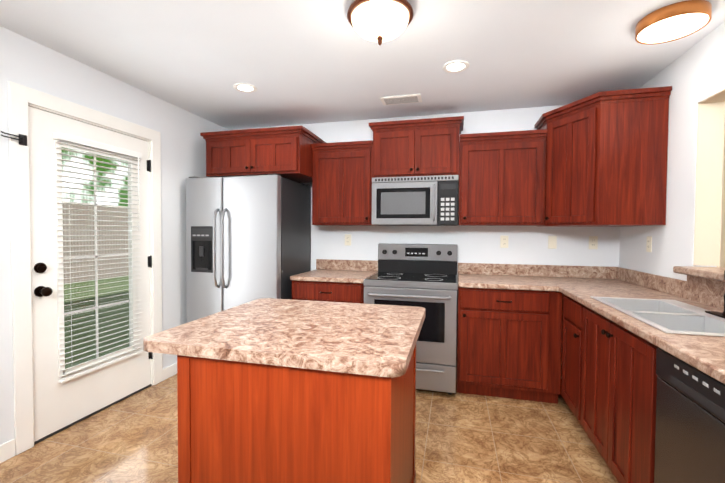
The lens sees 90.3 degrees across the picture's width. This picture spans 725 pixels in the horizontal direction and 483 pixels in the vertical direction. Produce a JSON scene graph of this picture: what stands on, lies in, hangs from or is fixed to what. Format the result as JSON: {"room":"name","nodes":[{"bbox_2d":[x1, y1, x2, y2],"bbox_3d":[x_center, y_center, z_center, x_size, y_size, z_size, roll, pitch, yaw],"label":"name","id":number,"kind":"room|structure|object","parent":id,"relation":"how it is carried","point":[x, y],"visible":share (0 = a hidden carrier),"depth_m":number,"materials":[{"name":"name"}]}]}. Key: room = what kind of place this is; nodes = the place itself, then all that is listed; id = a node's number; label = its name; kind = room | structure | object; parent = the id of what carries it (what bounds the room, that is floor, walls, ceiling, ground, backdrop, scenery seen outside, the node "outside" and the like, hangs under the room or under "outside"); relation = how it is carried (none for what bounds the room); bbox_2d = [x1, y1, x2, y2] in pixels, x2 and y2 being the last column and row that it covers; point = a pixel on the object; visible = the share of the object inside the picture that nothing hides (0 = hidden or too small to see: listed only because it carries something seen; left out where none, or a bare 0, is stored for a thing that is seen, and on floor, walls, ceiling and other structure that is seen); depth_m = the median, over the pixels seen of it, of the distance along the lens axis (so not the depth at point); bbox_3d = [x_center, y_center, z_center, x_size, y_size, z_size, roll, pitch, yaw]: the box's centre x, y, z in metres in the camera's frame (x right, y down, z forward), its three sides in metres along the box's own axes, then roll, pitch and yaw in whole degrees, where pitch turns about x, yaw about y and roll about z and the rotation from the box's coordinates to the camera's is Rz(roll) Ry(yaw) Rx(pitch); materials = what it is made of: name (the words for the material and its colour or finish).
{"room":"kitchen","nodes":[
{"label":"kitchen","id":0,"kind":"room"},
{"bbox_2d":[1,131,26,145],"bbox_3d":[-1.976,-0.589,2.049,0.026,0.060,0.136,1,2,14],"label":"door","id":1,"kind":"structure","parent":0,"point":[22,139],"depth_m":2.08,"materials":[{"name":"black metal"}]},
{"bbox_2d":[0,26,228,444],"bbox_3d":[-2.228,0.035,1.460,0.120,2.440,5.400,1,2,14],"label":"wall","id":2,"kind":"structure","parent":0,"point":[27,62],"depth_m":2.63,"materials":[{"name":"paint"}]},
{"bbox_2d":[0,439,14,462],"bbox_3d":[-2.421,1.229,0.487,0.014,0.100,3.305,1,2,14],"label":"baseboard","id":3,"kind":"structure","parent":2,"relation":"attached to","point":[7,450],"depth_m":2.05,"materials":[{"name":"white wood"}]},
{"bbox_2d":[8,81,162,454],"bbox_3d":[-1.929,0.153,2.602,0.138,2.148,1.081,1,2,14],"label":"door frame","id":4,"kind":"structure","parent":2,"relation":"attached to","point":[21,98],"depth_m":2.13,"materials":[{"name":"white wood"}]},
{"bbox_2d":[28,106,152,441],"bbox_3d":[-1.870,0.198,2.592,0.123,2.028,0.883,1,2,14],"label":"door","id":5,"kind":"structure","parent":2,"relation":"in","point":[63,397],"depth_m":2.44,"materials":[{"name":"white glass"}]},
{"bbox_2d":[163,363,176,380],"bbox_3d":[-1.626,1.153,3.610,0.014,0.100,0.970,1,2,14],"label":"baseboard","id":6,"kind":"structure","parent":2,"relation":"attached to","point":[171,370],"depth_m":3.21,"materials":[{"name":"white wood"}]},
{"bbox_2d":[0,374,618,482],"bbox_3d":[1.459,1.334,1.171,7.440,0.100,6.840,1,2,14],"label":"floor","id":7,"kind":"structure","parent":0,"point":[465,438],"depth_m":2.20,"materials":[{"name":"tile"}]},
{"bbox_2d":[186,174,310,322],"bbox_3d":[-1.089,0.308,3.514,0.920,1.802,0.812,1,2,14],"label":"fridge","id":8,"kind":"object","parent":7,"relation":"on","point":[248,238],"visible":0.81,"depth_m":3.19,"materials":[{"name":"silver metal"}]},
{"bbox_2d":[177,345,415,482],"bbox_3d":[-0.194,0.826,1.606,0.790,0.874,0.810,1,2,14],"label":"kitchen island","id":9,"kind":"object","parent":7,"relation":"on","point":[242,422],"visible":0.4,"depth_m":1.22,"materials":[{"name":"brown wood"}]},
{"bbox_2d":[143,298,424,377],"bbox_3d":[-0.238,0.368,1.593,0.960,0.039,0.865,1,2,14],"label":"island countertop","id":10,"kind":"structure","parent":9,"relation":"on","point":[379,340],"depth_m":1.34,"materials":[{"name":"stone"}]},
{"bbox_2d":[292,280,364,302],"bbox_3d":[-0.241,0.779,3.415,0.668,0.874,0.658,1,2,14],"label":"base cabinet","id":11,"kind":"object","parent":7,"relation":"on","point":[330,291],"visible":0.27,"depth_m":3.12,"materials":[{"name":"brown wood"}]},
{"bbox_2d":[290,259,377,282],"bbox_3d":[-0.237,0.268,3.409,0.671,0.143,0.647,1,2,14],"label":"countertop","id":12,"kind":"structure","parent":11,"relation":"on","point":[327,270],"depth_m":3.56,"materials":[{"name":"stone"}]},
{"bbox_2d":[364,243,457,394],"bbox_3d":[0.445,0.629,3.190,0.756,1.195,0.716,1,2,14],"label":"range","id":13,"kind":"object","parent":7,"relation":"on","point":[422,275],"visible":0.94,"depth_m":2.89,"materials":[{"name":"silver metal"}]},
{"bbox_2d":[457,287,562,403],"bbox_3d":[1.189,0.797,3.051,0.748,0.874,0.658,1,2,14],"label":"base cabinet","id":14,"kind":"object","parent":7,"relation":"on","point":[509,343],"visible":1,"depth_m":2.77,"materials":[{"name":"brown wood"}]},
{"bbox_2d":[458,263,553,290],"bbox_3d":[1.166,0.285,3.051,0.693,0.143,0.647,1,2,14],"label":"countertop","id":15,"kind":"structure","parent":14,"relation":"on","point":[470,275],"depth_m":3.23,"materials":[{"name":"stone"}]},
{"bbox_2d":[561,294,658,457],"bbox_3d":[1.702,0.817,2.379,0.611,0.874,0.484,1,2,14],"label":"base cabinet","id":16,"kind":"object","parent":7,"relation":"on","point":[609,385],"depth_m":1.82,"materials":[{"name":"brown wood"}]},
{"bbox_2d":[542,265,724,383],"bbox_3d":[1.573,0.293,1.928,0.651,0.191,2.622,1,2,14],"label":"countertop","id":17,"kind":"structure","parent":16,"relation":"on","point":[583,284],"depth_m":2.09,"materials":[{"name":"stone"}]},
{"bbox_2d":[590,296,724,336],"bbox_3d":[1.502,0.434,1.758,0.438,0.178,0.816,1,2,14],"label":"sink","id":18,"kind":"object","parent":17,"relation":"in","point":[671,316],"visible":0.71,"depth_m":1.75,"materials":[{"name":"white ceramic"}]},
{"bbox_2d":[705,270,724,317],"bbox_3d":[1.639,0.177,1.639,0.109,0.342,0.240,1,2,14],"label":"faucet","id":19,"kind":"object","parent":17,"relation":"on","point":[719,314],"visible":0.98,"depth_m":1.66,"materials":[{"name":"brown metal"}]},
{"bbox_2d":[654,348,724,482],"bbox_3d":[1.350,0.851,1.047,0.602,0.872,0.600,1,2,14],"label":"dishwasher","id":20,"kind":"object","parent":7,"relation":"on","point":[690,428],"visible":0.94,"depth_m":1.21,"materials":[{"name":"black plastic"}]},
{"bbox_2d":[0,0,724,129],"bbox_3d":[1.474,-1.205,1.106,7.440,0.100,6.840,1,2,14],"label":"ceiling","id":21,"kind":"structure","parent":0,"point":[296,62],"depth_m":2.27,"materials":[{"name":"paint"}]},
{"bbox_2d":[233,83,256,92],"bbox_3d":[-0.924,-1.209,2.844,0.180,0.008,0.180,1,2,14],"label":"recessed light","id":22,"kind":"object","parent":21,"relation":"in","point":[245,87],"visible":1,"depth_m":2.84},
{"bbox_2d":[347,0,412,44],"bbox_3d":[0.089,-1.089,1.833,0.336,0.184,0.336,1,2,14],"label":"ceiling light","id":23,"kind":"object","parent":21,"relation":"attached to","point":[379,21],"visible":1,"depth_m":1.75,"materials":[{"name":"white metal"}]},
{"bbox_2d":[380,94,421,104],"bbox_3d":[0.330,-1.205,3.072,0.340,0.013,0.170,1,2,14],"label":"ceiling vent","id":24,"kind":"object","parent":21,"relation":"in","point":[404,99],"visible":0.98,"depth_m":3.05,"materials":[{"name":"white metal"}]},
{"bbox_2d":[442,60,469,72],"bbox_3d":[0.636,-1.190,2.459,0.180,0.008,0.180,1,2,14],"label":"recessed light","id":25,"kind":"object","parent":21,"relation":"in","point":[456,66],"visible":1,"depth_m":2.46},
{"bbox_2d":[635,0,711,44],"bbox_3d":[1.623,-1.142,1.895,0.304,0.062,0.304,1,2,14],"label":"ceiling light","id":26,"kind":"object","parent":21,"relation":"attached to","point":[674,21],"visible":1,"depth_m":1.85,"materials":[{"name":"white glass"}]},
{"bbox_2d":[229,105,619,377],"bbox_3d":[0.372,-0.006,3.645,4.080,2.440,0.120,1,2,14],"label":"wall","id":27,"kind":"structure","parent":0,"point":[526,244],"depth_m":3.39,"materials":[{"name":"paint"}]},
{"bbox_2d":[200,125,325,182],"bbox_3d":[-0.949,-0.820,3.563,1.028,0.405,0.648,1,2,14],"label":"upper cabinet","id":28,"kind":"object","parent":27,"relation":"attached to","point":[285,152],"visible":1,"depth_m":3.28,"materials":[{"name":"brown wood"}]},
{"bbox_2d":[311,140,375,225],"bbox_3d":[-0.161,-0.541,3.514,0.593,0.766,0.368,1,2,14],"label":"upper cabinet","id":29,"kind":"object","parent":27,"relation":"attached to","point":[342,174],"visible":1,"depth_m":3.37,"materials":[{"name":"brown wood"}]},
{"bbox_2d":[345,234,350,245],"bbox_3d":[-0.150,-0.016,3.712,0.070,0.114,0.008,1,2,14],"label":"electrical outlet","id":30,"kind":"object","parent":27,"relation":"attached to","point":[347,239],"visible":1,"depth_m":3.71,"materials":[{"name":"beige plastic"}]},
{"bbox_2d":[369,116,463,177],"bbox_3d":[0.499,-0.825,3.333,0.830,0.495,0.378,1,2,14],"label":"upper cabinet","id":31,"kind":"object","parent":27,"relation":"attached to","point":[418,147],"visible":1,"depth_m":3.18,"materials":[{"name":"brown wood"}]},
{"bbox_2d":[372,175,458,225],"bbox_3d":[0.489,-0.360,3.318,0.754,0.426,0.432,1,2,14],"label":"microwave","id":32,"kind":"object","parent":31,"relation":"attached to","point":[417,201],"visible":1,"depth_m":3.15,"materials":[{"name":"silver metal"}]},
{"bbox_2d":[458,129,547,225],"bbox_3d":[1.201,-0.528,3.167,0.682,0.773,0.368,1,2,14],"label":"upper cabinet","id":33,"kind":"object","parent":27,"relation":"attached to","point":[502,178],"visible":0.98,"depth_m":3.02,"materials":[{"name":"brown wood"}]},
{"bbox_2d":[500,236,507,247],"bbox_3d":[1.313,0.002,3.339,0.070,0.114,0.008,1,2,14],"label":"electrical outlet","id":34,"kind":"object","parent":27,"relation":"attached to","point":[503,241],"visible":1,"depth_m":3.34,"materials":[{"name":"beige plastic"}]},
{"bbox_2d":[548,236,556,248],"bbox_3d":[1.705,0.007,3.240,0.070,0.114,0.006,1,2,14],"label":"electrical outlet","id":35,"kind":"object","parent":27,"relation":"attached to","point":[552,242],"visible":1,"depth_m":3.24,"materials":[{"name":"beige plastic"}]},
{"bbox_2d":[589,236,597,248],"bbox_3d":[2.020,0.011,3.159,0.070,0.114,0.008,1,2,14],"label":"electrical outlet","id":36,"kind":"object","parent":27,"relation":"attached to","point":[593,242],"visible":1,"depth_m":3.16,"materials":[{"name":"beige plastic"}]},
{"bbox_2d":[619,21,724,280],"bbox_3d":[1.609,0.082,0.483,0.120,2.440,5.400,1,2,14],"label":"wall","id":37,"kind":"structure","parent":0,"point":[693,76],"depth_m":2.28,"materials":[{"name":"paint"}]},
{"bbox_2d":[534,86,671,226],"bbox_3d":[1.793,-0.580,2.827,0.691,0.914,0.731,1,2,14],"label":"upper cabinet","id":38,"kind":"object","parent":37,"relation":"attached to","point":[606,157],"visible":1,"depth_m":2.51,"materials":[{"name":"brown wood"}]},
{"bbox_2d":[646,236,651,251],"bbox_3d":[2.091,0.020,2.634,0.008,0.114,0.070,1,2,14],"label":"electrical outlet","id":39,"kind":"object","parent":37,"relation":"attached to","point":[649,244],"visible":1,"depth_m":2.62,"materials":[{"name":"beige plastic"}]},
{"bbox_2d":[673,266,724,281],"bbox_3d":[1.792,0.197,1.012,0.425,0.040,2.298,1,2,14],"label":"bar ledge","id":40,"kind":"object","parent":37,"relation":"on","point":[714,273],"visible":1,"depth_m":1.97,"materials":[{"name":"stone"}]},
{"bbox_2d":[693,89,724,266],"bbox_3d":[3.402,0.087,0.707,3.476,2.440,6.720,1,2,14],"label":"wall","id":41,"kind":"structure","parent":0,"point":[709,238],"depth_m":2.12,"materials":[{"name":"beige paint"}]},
{"label":"outside","id":42,"kind":"structure","parent":0,"visible":0},
{"bbox_2d":[62,147,128,301],"bbox_3d":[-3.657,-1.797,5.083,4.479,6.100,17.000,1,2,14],"label":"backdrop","id":43,"kind":"structure","parent":42,"point":[85,263],"depth_m":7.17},
{"bbox_2d":[64,291,128,368],"bbox_3d":[-5.930,1.207,5.219,8.879,0.100,18.000,1,2,14],"label":"ground","id":44,"kind":"structure","parent":42,"point":[100,321],"depth_m":4.95,"materials":[{"name":"green plant"}]}
]}

